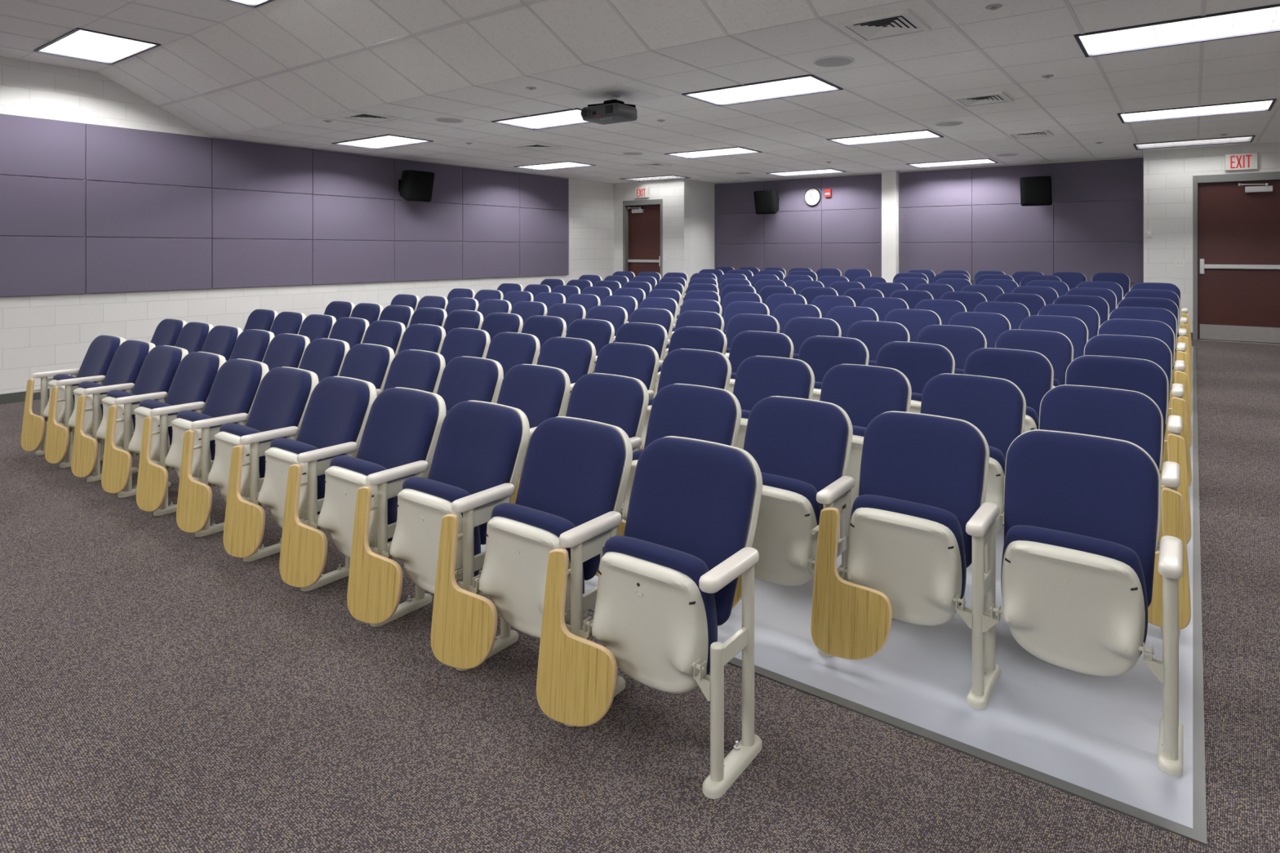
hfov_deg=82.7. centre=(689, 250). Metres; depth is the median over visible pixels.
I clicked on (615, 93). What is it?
projector mount
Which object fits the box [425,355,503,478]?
chair
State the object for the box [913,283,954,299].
chair
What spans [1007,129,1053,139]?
ceiling vent
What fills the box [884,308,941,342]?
chair
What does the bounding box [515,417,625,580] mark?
cushion
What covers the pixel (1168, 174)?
wall
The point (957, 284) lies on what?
chair
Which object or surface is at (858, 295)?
chair
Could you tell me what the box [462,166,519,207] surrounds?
acoustic panel
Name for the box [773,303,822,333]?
chair
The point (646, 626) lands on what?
seat cushion
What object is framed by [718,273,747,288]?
chair
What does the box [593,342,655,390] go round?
cushion
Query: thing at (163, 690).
floor
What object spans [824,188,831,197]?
fire alarm strobe
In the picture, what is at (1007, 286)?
chair
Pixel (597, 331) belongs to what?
cushion
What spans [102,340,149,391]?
cushion
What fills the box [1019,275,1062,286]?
chair
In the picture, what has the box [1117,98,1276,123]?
ceiling light
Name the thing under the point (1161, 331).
cushion
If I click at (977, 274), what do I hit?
chair
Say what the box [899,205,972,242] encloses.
acoustic panel
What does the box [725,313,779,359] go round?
chair
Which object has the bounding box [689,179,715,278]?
wall
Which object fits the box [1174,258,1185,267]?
switch plate
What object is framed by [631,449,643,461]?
seat cushion
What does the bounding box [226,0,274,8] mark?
ceiling light
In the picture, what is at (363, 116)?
ceiling vent
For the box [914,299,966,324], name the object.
chair
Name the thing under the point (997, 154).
grille
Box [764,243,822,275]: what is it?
acoustic panel
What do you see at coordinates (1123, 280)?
chair
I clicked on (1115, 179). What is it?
acoustic panel
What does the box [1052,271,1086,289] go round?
chair
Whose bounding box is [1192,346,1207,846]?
trim
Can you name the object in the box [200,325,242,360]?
chair
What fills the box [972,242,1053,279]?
acoustic panel
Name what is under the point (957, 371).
seat cushion
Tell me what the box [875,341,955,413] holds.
chair
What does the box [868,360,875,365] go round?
seat cushion
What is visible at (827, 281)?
chair
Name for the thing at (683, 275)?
cushion
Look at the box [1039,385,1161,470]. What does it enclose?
cushion
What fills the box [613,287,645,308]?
chair
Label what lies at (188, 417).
seat cushion
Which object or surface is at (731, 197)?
acoustic panel
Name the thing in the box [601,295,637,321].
chair
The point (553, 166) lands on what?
ceiling light
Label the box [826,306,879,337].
chair
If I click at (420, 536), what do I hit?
seat cushion
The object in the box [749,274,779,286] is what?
chair
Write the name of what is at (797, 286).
chair
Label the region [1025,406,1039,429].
seat cushion
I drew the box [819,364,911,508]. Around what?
chair
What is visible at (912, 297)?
chair
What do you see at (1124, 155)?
ceiling vent
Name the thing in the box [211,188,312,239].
acoustic panel
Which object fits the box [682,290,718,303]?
cushion
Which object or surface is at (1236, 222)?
door
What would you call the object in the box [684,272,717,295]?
chair
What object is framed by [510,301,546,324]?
chair
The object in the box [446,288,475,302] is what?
chair
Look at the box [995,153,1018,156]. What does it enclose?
ceiling speaker
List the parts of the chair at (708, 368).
armrest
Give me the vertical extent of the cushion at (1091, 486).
0.509 m
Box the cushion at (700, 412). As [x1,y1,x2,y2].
[644,383,736,448]
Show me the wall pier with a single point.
(890, 180)
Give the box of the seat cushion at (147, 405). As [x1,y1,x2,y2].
[139,399,177,469]
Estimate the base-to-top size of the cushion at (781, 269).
0.509 m
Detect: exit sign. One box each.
[635,187,648,198]
[1225,152,1257,170]
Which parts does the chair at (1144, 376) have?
tablet arm, armrest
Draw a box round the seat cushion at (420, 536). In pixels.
[401,476,480,577]
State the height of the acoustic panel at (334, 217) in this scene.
0.604 m
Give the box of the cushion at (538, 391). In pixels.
[497,364,564,428]
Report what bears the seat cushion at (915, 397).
on the chair at (919, 362)
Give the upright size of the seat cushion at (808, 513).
0.424 m
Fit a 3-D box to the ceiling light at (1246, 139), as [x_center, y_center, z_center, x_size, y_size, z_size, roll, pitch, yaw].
[6.415,-1.400,9.254,1.244,0.076,0.622,0,0,35]
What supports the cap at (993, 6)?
attached to the ceiling
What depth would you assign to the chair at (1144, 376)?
3.83 m
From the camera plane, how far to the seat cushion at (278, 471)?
3.47 m
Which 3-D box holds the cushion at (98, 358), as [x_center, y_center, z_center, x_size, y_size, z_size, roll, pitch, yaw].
[-4.509,0.913,5.511,0.471,0.509,0.227,0,0,34]
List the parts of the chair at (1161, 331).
tablet arm, armrest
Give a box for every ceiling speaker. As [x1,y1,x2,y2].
[434,117,463,123]
[622,151,643,155]
[735,172,751,174]
[813,55,854,67]
[933,120,963,126]
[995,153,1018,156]
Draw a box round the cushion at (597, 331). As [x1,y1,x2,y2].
[565,319,611,373]
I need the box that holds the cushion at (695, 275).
[689,272,715,280]
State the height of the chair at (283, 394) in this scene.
0.888 m
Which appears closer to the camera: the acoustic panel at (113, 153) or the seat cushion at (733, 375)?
the seat cushion at (733, 375)
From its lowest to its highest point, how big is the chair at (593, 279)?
0.888 m
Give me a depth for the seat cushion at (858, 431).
3.61 m
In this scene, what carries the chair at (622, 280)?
on the floor
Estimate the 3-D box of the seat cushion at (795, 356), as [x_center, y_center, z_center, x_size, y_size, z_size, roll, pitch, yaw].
[0.866,1.021,5.677,0.428,0.424,0.120,0,0,34]
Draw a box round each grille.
[435,118,462,122]
[604,104,612,113]
[622,152,641,155]
[815,57,852,66]
[936,122,961,125]
[997,154,1017,155]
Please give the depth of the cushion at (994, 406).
3.50 m
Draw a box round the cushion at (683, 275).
[662,272,687,281]
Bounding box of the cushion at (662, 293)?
[647,288,679,305]
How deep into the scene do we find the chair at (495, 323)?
6.67 m
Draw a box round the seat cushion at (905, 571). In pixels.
[850,494,966,605]
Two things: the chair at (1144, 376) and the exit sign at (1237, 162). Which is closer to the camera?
the chair at (1144, 376)
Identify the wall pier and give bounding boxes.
[881,170,898,282]
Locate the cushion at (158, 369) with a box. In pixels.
[131,345,182,400]
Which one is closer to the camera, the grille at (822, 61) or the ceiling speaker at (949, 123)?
the grille at (822, 61)
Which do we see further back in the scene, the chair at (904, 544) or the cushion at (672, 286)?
the cushion at (672, 286)
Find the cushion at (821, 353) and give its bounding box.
[798,335,866,382]
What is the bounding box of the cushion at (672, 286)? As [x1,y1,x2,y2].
[653,282,682,294]
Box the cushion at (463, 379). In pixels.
[436,356,497,410]
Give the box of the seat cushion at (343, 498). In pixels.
[329,455,397,542]
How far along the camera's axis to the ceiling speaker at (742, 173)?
12.86 m
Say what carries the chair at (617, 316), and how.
on the floor
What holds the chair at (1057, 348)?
on the floor
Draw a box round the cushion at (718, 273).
[698,269,722,283]
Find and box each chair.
[21,334,126,455]
[44,339,155,467]
[71,345,188,481]
[101,351,226,497]
[136,358,269,515]
[150,319,186,346]
[174,321,213,353]
[176,366,319,537]
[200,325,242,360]
[222,376,377,561]
[226,328,275,362]
[243,309,278,331]
[262,333,310,370]
[270,311,306,336]
[279,386,446,591]
[297,314,336,342]
[298,337,350,382]
[324,301,355,320]
[328,317,369,348]
[338,343,395,392]
[346,400,529,626]
[350,302,382,324]
[362,320,405,355]
[376,349,445,395]
[378,305,413,329]
[390,293,419,312]
[394,324,445,355]
[408,307,447,327]
[416,295,448,310]
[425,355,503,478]
[431,416,632,671]
[440,328,490,365]
[443,310,483,335]
[445,297,478,315]
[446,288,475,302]
[474,289,503,306]
[476,299,511,319]
[480,312,523,341]
[485,332,540,377]
[497,283,523,296]
[497,364,570,474]
[502,290,533,307]
[502,337,595,392]
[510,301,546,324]
[511,373,648,503]
[520,315,566,351]
[523,284,551,298]
[533,292,565,315]
[536,318,614,373]
[536,435,762,799]
[540,279,565,292]
[546,303,586,333]
[551,285,580,302]
[564,305,627,342]
[564,342,659,416]
[565,280,592,293]
[565,293,600,319]
[577,275,602,286]
[581,286,612,305]
[591,322,667,373]
[593,280,621,295]
[595,383,741,576]
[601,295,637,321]
[603,275,629,288]
[612,271,635,281]
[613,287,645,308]
[613,307,674,342]
[622,281,652,297]
[626,297,678,324]
[630,275,657,289]
[637,271,661,284]
[639,348,731,449]
[647,288,681,312]
[652,326,727,398]
[653,282,684,302]
[653,311,724,391]
[658,276,686,295]
[662,272,688,289]
[670,299,722,338]
[675,290,720,324]
[679,283,719,312]
[681,277,718,303]
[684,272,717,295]
[686,269,724,288]
[715,266,734,274]
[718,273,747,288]
[719,278,751,297]
[720,284,755,306]
[721,292,762,318]
[723,301,769,335]
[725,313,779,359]
[727,269,753,280]
[728,330,793,393]
[732,395,853,608]
[733,355,814,449]
[738,266,759,275]
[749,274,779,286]
[753,279,786,294]
[756,270,784,280]
[759,285,795,303]
[764,267,786,277]
[764,293,807,316]
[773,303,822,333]
[782,275,813,286]
[783,316,841,359]
[787,267,812,275]
[788,271,817,280]
[790,280,824,294]
[798,335,869,400]
[799,287,838,304]
[808,411,989,659]
[811,295,856,318]
[815,268,841,279]
[817,275,848,287]
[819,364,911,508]
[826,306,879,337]
[828,281,864,296]
[842,288,884,306]
[844,268,871,281]
[846,320,910,365]
[853,276,887,288]
[860,297,908,321]
[869,282,907,297]
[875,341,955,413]
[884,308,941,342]
[888,289,933,309]
[893,272,928,282]
[893,277,928,289]
[907,269,935,284]
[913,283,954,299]
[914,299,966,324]
[916,324,986,374]
[920,373,1026,533]
[932,273,970,284]
[933,278,972,291]
[939,291,986,311]
[941,270,970,280]
[948,311,1011,348]
[952,429,1183,776]
[960,284,1004,301]
[964,347,1053,432]
[973,271,1004,284]
[973,301,1030,329]
[974,274,1014,284]
[978,279,1018,293]
[994,293,1045,315]
[995,328,1073,387]
[1000,384,1191,636]
[1011,271,1044,286]
[1011,286,1058,305]
[1018,315,1088,359]
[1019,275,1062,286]
[1025,280,1069,296]
[1037,303,1100,340]
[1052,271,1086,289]
[1053,294,1109,326]
[1065,355,1191,543]
[1066,287,1116,314]
[1076,281,1123,306]
[1084,334,1191,487]
[1091,272,1129,298]
[1097,319,1191,446]
[1108,306,1191,417]
[1116,297,1191,393]
[1124,288,1191,375]
[1129,282,1192,357]
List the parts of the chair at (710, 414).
tablet arm, armrest, post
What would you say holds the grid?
attached to the ceiling
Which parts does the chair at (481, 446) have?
tablet arm, post, armrest, post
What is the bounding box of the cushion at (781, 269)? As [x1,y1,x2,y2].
[764,267,785,274]
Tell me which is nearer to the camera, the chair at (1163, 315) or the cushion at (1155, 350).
the cushion at (1155, 350)
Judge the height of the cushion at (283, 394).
0.509 m
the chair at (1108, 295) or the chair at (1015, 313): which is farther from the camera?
the chair at (1108, 295)
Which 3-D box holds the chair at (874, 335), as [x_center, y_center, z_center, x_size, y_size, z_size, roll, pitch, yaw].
[1.307,0.990,5.444,0.586,0.888,0.514,0,0,34]
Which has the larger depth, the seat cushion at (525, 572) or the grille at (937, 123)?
the grille at (937, 123)
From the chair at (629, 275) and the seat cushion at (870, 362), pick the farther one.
the chair at (629, 275)
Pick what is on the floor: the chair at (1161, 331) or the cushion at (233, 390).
the chair at (1161, 331)
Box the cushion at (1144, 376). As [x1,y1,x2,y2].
[1066,355,1167,455]
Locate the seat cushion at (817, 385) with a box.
[813,381,822,389]
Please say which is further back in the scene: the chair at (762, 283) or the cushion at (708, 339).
the chair at (762, 283)
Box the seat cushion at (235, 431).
[219,422,267,478]
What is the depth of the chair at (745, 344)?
5.15 m
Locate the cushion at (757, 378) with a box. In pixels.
[733,355,810,410]
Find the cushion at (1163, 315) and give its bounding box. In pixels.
[1108,306,1176,370]
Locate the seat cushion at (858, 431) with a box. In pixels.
[852,425,866,436]
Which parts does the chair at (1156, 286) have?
tablet arm, armrest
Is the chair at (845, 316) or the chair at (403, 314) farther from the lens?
the chair at (403, 314)
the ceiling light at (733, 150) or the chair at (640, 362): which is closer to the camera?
the chair at (640, 362)
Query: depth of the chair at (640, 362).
4.74 m
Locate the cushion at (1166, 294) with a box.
[1124,288,1179,336]
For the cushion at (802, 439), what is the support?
on the chair at (799, 446)
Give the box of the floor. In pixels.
[0,340,1279,852]
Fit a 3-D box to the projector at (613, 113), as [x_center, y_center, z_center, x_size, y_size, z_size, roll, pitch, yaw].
[-0.701,-1.189,6.318,0.410,0.122,0.321,0,0,35]
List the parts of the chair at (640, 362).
post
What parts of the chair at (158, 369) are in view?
tablet arm, post, armrest, post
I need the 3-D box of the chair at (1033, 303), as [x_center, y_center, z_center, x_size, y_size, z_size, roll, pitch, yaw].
[3.185,0.879,7.192,0.585,0.888,0.514,0,0,34]
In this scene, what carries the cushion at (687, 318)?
on the chair at (687, 318)
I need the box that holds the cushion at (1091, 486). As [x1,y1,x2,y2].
[1004,431,1158,607]
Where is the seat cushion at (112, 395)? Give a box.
[106,390,140,455]
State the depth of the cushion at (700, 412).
3.44 m
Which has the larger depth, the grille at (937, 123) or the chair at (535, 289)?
the chair at (535, 289)
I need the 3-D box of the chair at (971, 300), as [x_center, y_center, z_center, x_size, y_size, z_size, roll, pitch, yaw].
[2.736,0.879,7.500,0.584,0.888,0.515,0,0,34]
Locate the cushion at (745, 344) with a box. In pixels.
[728,330,791,373]
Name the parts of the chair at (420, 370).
armrest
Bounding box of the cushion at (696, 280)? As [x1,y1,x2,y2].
[688,277,716,286]
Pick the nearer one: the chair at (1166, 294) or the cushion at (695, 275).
the chair at (1166, 294)
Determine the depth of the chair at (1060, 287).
8.61 m
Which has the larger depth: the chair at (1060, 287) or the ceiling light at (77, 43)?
the chair at (1060, 287)
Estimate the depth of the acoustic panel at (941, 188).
12.23 m
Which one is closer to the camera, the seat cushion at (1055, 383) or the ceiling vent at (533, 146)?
the seat cushion at (1055, 383)
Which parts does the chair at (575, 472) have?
tablet arm, post, armrest, post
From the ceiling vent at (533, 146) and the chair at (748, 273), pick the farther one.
the chair at (748, 273)
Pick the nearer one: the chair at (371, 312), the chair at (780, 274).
the chair at (371, 312)
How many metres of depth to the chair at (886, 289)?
8.88 m
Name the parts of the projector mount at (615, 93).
stem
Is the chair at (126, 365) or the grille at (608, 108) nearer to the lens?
the chair at (126, 365)
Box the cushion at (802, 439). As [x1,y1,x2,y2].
[743,396,848,510]
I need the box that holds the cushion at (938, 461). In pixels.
[858,412,985,568]
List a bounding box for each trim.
[480,568,1192,840]
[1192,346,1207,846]
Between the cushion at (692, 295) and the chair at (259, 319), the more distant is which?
the cushion at (692, 295)
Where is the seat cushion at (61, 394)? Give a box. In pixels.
[53,373,79,404]
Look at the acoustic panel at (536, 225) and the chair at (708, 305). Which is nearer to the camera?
the chair at (708, 305)
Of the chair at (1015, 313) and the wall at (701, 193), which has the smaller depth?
the chair at (1015, 313)
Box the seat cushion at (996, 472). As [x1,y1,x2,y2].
[988,445,1005,525]
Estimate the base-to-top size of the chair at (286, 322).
0.888 m
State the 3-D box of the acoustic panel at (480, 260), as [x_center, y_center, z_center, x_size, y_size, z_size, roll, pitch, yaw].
[-3.337,0.163,12.276,0.028,0.604,1.213,0,0,35]
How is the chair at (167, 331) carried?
on the floor
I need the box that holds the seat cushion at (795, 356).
[792,353,798,359]
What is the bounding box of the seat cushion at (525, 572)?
[490,502,584,594]
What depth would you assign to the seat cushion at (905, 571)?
2.62 m
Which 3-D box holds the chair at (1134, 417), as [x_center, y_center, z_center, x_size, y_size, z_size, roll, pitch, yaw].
[1.735,1.066,3.126,0.696,0.884,0.495,0,0,34]
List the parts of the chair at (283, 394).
tablet arm, post, armrest, post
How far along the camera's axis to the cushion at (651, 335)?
5.74 m
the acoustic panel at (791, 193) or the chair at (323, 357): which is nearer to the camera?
the chair at (323, 357)
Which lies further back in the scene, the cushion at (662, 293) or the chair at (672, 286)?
the chair at (672, 286)
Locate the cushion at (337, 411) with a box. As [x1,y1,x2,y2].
[296,376,369,459]
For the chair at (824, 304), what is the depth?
7.52 m
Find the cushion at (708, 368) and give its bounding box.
[656,348,727,394]
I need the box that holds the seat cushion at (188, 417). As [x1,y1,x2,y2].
[176,410,219,486]
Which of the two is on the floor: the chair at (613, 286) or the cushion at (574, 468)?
the chair at (613, 286)
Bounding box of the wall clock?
[804,187,821,205]
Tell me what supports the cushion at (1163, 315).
on the chair at (1163, 315)
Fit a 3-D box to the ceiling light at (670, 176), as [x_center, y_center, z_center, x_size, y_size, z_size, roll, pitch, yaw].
[-0.652,-1.400,13.821,1.244,0.076,0.622,0,0,35]
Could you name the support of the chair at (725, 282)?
on the floor
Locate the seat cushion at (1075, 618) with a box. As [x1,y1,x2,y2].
[1000,524,1147,656]
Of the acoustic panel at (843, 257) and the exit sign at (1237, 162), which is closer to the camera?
the exit sign at (1237, 162)
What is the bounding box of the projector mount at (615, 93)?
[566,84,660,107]
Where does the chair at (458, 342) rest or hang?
on the floor
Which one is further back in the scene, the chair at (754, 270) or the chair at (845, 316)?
the chair at (754, 270)
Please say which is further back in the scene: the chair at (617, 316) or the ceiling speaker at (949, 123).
the ceiling speaker at (949, 123)
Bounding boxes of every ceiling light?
[33,27,160,64]
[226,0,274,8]
[331,134,433,149]
[491,107,590,129]
[513,160,595,170]
[619,174,689,182]
[665,146,762,159]
[681,74,843,106]
[766,168,846,176]
[826,129,943,146]
[906,158,998,168]
[1074,4,1279,57]
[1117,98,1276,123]
[1133,135,1255,150]
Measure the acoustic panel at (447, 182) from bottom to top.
0.604 m
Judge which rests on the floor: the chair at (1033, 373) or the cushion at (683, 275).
the chair at (1033, 373)
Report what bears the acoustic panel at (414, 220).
attached to the wall at (51, 332)
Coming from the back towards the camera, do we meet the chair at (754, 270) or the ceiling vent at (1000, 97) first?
the chair at (754, 270)
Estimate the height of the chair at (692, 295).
0.888 m
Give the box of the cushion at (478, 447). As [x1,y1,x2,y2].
[427,400,521,544]
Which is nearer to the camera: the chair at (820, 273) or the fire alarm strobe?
the chair at (820, 273)
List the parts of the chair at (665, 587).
tablet arm, post, armrest, post, post, armrest, post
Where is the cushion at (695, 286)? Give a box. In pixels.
[685,283,717,293]
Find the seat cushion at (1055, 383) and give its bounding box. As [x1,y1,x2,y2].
[1053,378,1060,386]
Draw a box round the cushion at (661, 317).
[628,307,671,334]
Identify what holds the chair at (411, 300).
on the floor
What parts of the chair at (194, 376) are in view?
tablet arm, post, armrest, post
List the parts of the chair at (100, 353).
tablet arm, post, armrest, post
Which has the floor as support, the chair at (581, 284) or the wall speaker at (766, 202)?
the chair at (581, 284)
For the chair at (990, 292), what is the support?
on the floor
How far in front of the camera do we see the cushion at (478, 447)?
3.02 m
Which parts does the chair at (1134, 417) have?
tablet arm, post, armrest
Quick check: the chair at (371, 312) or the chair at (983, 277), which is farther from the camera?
the chair at (983, 277)
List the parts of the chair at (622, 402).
tablet arm, armrest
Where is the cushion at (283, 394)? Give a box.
[245,367,311,441]
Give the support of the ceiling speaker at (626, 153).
attached to the ceiling
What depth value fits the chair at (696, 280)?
10.43 m
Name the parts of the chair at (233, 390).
tablet arm, post, armrest, post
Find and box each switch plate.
[663,254,668,260]
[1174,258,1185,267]
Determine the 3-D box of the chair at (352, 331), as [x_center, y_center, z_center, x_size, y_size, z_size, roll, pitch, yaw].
[-3.240,1.063,6.564,0.635,0.888,0.473,0,0,28]
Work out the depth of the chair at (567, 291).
9.64 m
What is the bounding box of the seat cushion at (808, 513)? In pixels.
[760,471,821,525]
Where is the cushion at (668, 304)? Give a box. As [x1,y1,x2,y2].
[639,297,675,317]
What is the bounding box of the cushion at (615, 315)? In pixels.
[586,305,625,342]
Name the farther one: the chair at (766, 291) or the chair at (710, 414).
the chair at (766, 291)
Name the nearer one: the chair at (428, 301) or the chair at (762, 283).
the chair at (428, 301)
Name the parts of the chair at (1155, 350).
tablet arm, armrest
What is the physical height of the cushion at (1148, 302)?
0.509 m
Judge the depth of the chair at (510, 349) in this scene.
5.35 m
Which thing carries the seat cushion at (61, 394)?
on the chair at (100, 353)
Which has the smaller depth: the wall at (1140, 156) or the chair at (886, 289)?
the chair at (886, 289)
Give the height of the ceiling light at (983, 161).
0.076 m
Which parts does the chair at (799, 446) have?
tablet arm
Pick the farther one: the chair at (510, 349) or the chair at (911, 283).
the chair at (911, 283)
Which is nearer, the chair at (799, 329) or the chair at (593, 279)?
the chair at (799, 329)
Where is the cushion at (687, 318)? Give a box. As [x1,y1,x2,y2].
[674,311,721,331]
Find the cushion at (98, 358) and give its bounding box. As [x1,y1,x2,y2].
[75,335,119,382]
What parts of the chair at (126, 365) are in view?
tablet arm, post, armrest, post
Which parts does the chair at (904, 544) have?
post, armrest, post, tablet arm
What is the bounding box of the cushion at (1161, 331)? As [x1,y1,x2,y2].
[1097,319,1173,389]
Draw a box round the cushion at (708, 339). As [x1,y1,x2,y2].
[666,326,724,355]
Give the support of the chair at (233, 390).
on the floor
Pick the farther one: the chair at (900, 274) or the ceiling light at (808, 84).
the chair at (900, 274)
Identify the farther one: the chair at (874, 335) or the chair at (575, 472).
the chair at (874, 335)
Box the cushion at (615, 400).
[565,373,643,438]
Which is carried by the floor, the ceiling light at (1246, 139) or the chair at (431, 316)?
the chair at (431, 316)
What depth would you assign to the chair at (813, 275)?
11.34 m
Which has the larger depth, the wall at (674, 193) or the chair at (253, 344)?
the wall at (674, 193)
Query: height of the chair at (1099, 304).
0.888 m
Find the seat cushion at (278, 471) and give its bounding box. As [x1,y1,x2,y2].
[270,437,325,514]
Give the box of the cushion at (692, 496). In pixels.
[623,437,755,626]
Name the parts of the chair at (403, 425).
tablet arm, post, armrest, post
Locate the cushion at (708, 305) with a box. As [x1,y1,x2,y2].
[679,299,719,315]
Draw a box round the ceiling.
[0,0,1279,183]
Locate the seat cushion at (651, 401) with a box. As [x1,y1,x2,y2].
[648,398,653,405]
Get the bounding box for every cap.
[525,86,536,89]
[985,4,1002,9]
[1041,74,1053,78]
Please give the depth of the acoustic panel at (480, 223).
12.23 m
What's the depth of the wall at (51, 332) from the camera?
8.09 m
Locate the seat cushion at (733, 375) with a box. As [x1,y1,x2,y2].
[730,372,736,378]
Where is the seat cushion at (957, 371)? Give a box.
[954,368,964,374]
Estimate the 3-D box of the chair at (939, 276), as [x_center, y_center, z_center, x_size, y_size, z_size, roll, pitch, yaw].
[3.516,0.768,10.003,0.607,0.888,0.503,0,0,34]
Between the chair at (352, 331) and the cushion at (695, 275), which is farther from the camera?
the cushion at (695, 275)
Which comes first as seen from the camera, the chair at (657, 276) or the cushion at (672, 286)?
the cushion at (672, 286)
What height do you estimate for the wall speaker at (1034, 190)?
0.448 m
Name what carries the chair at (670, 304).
on the floor
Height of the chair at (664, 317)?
0.888 m
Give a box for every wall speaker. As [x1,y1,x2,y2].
[398,169,434,201]
[753,190,778,214]
[1019,175,1052,206]
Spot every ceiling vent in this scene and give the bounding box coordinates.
[338,111,401,124]
[513,142,560,151]
[634,162,672,168]
[712,179,740,182]
[837,8,931,42]
[951,91,1013,107]
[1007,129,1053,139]
[1081,154,1129,159]
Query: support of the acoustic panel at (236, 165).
attached to the wall at (51, 332)
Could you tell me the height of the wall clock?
0.330 m
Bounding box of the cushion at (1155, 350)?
[1084,334,1171,416]
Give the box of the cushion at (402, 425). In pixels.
[355,387,438,511]
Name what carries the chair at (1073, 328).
on the floor
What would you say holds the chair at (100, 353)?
on the floor
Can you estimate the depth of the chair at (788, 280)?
10.53 m
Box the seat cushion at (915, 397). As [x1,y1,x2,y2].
[911,392,922,401]
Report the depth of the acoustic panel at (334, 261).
10.22 m
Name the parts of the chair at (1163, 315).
tablet arm, armrest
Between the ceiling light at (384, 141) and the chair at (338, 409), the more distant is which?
the ceiling light at (384, 141)
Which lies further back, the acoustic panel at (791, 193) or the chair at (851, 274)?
the acoustic panel at (791, 193)
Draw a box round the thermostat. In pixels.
[1145,230,1152,237]
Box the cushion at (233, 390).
[202,359,262,426]
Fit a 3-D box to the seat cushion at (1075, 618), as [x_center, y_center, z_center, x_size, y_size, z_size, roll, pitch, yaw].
[1.251,1.132,2.376,0.428,0.424,0.120,0,0,34]
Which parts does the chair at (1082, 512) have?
post, armrest, post, post, armrest, post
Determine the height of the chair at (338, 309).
0.888 m
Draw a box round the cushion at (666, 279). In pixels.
[658,276,684,286]
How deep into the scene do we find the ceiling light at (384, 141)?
9.29 m
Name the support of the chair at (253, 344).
on the floor
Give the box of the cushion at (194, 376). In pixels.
[164,351,218,413]
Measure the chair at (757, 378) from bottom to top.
0.888 m
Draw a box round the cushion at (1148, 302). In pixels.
[1117,297,1177,352]
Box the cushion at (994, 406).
[920,373,1023,459]
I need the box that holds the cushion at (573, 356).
[536,337,591,392]
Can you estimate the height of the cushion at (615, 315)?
0.509 m
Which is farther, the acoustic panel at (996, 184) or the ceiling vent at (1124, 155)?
the acoustic panel at (996, 184)
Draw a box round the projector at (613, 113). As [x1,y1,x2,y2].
[580,102,637,124]
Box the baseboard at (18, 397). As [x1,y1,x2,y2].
[0,388,49,404]
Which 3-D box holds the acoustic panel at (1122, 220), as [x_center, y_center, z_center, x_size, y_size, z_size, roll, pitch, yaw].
[6.144,-0.435,10.884,1.205,0.604,0.028,0,0,35]
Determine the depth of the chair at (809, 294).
8.53 m
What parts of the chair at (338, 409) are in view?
tablet arm, post, armrest, post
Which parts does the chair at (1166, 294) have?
tablet arm, armrest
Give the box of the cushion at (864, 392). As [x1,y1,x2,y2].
[819,364,908,427]
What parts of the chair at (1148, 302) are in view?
tablet arm, armrest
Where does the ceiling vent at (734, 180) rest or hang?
in the ceiling
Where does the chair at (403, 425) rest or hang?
on the floor
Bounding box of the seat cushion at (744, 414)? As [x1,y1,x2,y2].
[741,409,751,418]
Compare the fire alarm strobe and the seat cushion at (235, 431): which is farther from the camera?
the fire alarm strobe
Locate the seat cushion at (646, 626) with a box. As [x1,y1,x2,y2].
[602,535,717,675]
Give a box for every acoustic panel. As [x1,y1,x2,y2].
[0,113,85,179]
[0,174,85,236]
[0,235,85,297]
[85,123,212,187]
[85,180,212,238]
[85,237,212,293]
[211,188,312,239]
[212,137,312,194]
[212,239,312,288]
[312,149,394,199]
[312,195,394,240]
[312,240,394,284]
[394,159,462,204]
[394,200,462,241]
[394,240,462,281]
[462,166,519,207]
[462,204,519,242]
[462,241,519,279]
[519,208,568,242]
[520,173,568,210]
[520,242,568,276]
[714,181,764,213]
[714,213,764,244]
[714,244,764,271]
[764,177,822,211]
[764,210,822,243]
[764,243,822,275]
[822,173,881,210]
[822,208,881,243]
[822,243,881,277]
[899,168,972,207]
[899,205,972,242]
[899,242,972,279]
[972,163,1053,204]
[972,202,1053,242]
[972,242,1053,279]
[1053,157,1143,202]
[1053,200,1143,241]
[1053,241,1143,283]
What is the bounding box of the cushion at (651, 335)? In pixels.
[613,322,664,359]
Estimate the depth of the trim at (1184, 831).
2.19 m
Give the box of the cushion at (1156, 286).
[1130,282,1180,321]
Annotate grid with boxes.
[0,0,1279,182]
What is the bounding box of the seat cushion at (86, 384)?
[78,381,106,416]
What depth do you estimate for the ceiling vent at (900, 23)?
4.40 m
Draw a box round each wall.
[0,56,613,394]
[613,178,689,284]
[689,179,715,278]
[715,155,1143,283]
[1143,142,1279,332]
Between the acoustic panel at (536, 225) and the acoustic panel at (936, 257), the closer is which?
the acoustic panel at (936, 257)
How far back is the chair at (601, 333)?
6.03 m
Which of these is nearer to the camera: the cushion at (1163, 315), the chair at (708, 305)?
the cushion at (1163, 315)
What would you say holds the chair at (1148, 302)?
on the floor
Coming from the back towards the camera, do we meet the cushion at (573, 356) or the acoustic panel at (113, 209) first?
the acoustic panel at (113, 209)
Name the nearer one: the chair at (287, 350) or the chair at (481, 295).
the chair at (287, 350)
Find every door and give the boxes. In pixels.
[622,199,662,278]
[1192,171,1279,345]
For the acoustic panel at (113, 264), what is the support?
attached to the wall at (51, 332)
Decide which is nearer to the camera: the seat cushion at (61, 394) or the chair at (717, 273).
the seat cushion at (61, 394)
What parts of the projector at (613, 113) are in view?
len glass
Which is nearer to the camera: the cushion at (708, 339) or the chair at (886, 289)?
the cushion at (708, 339)

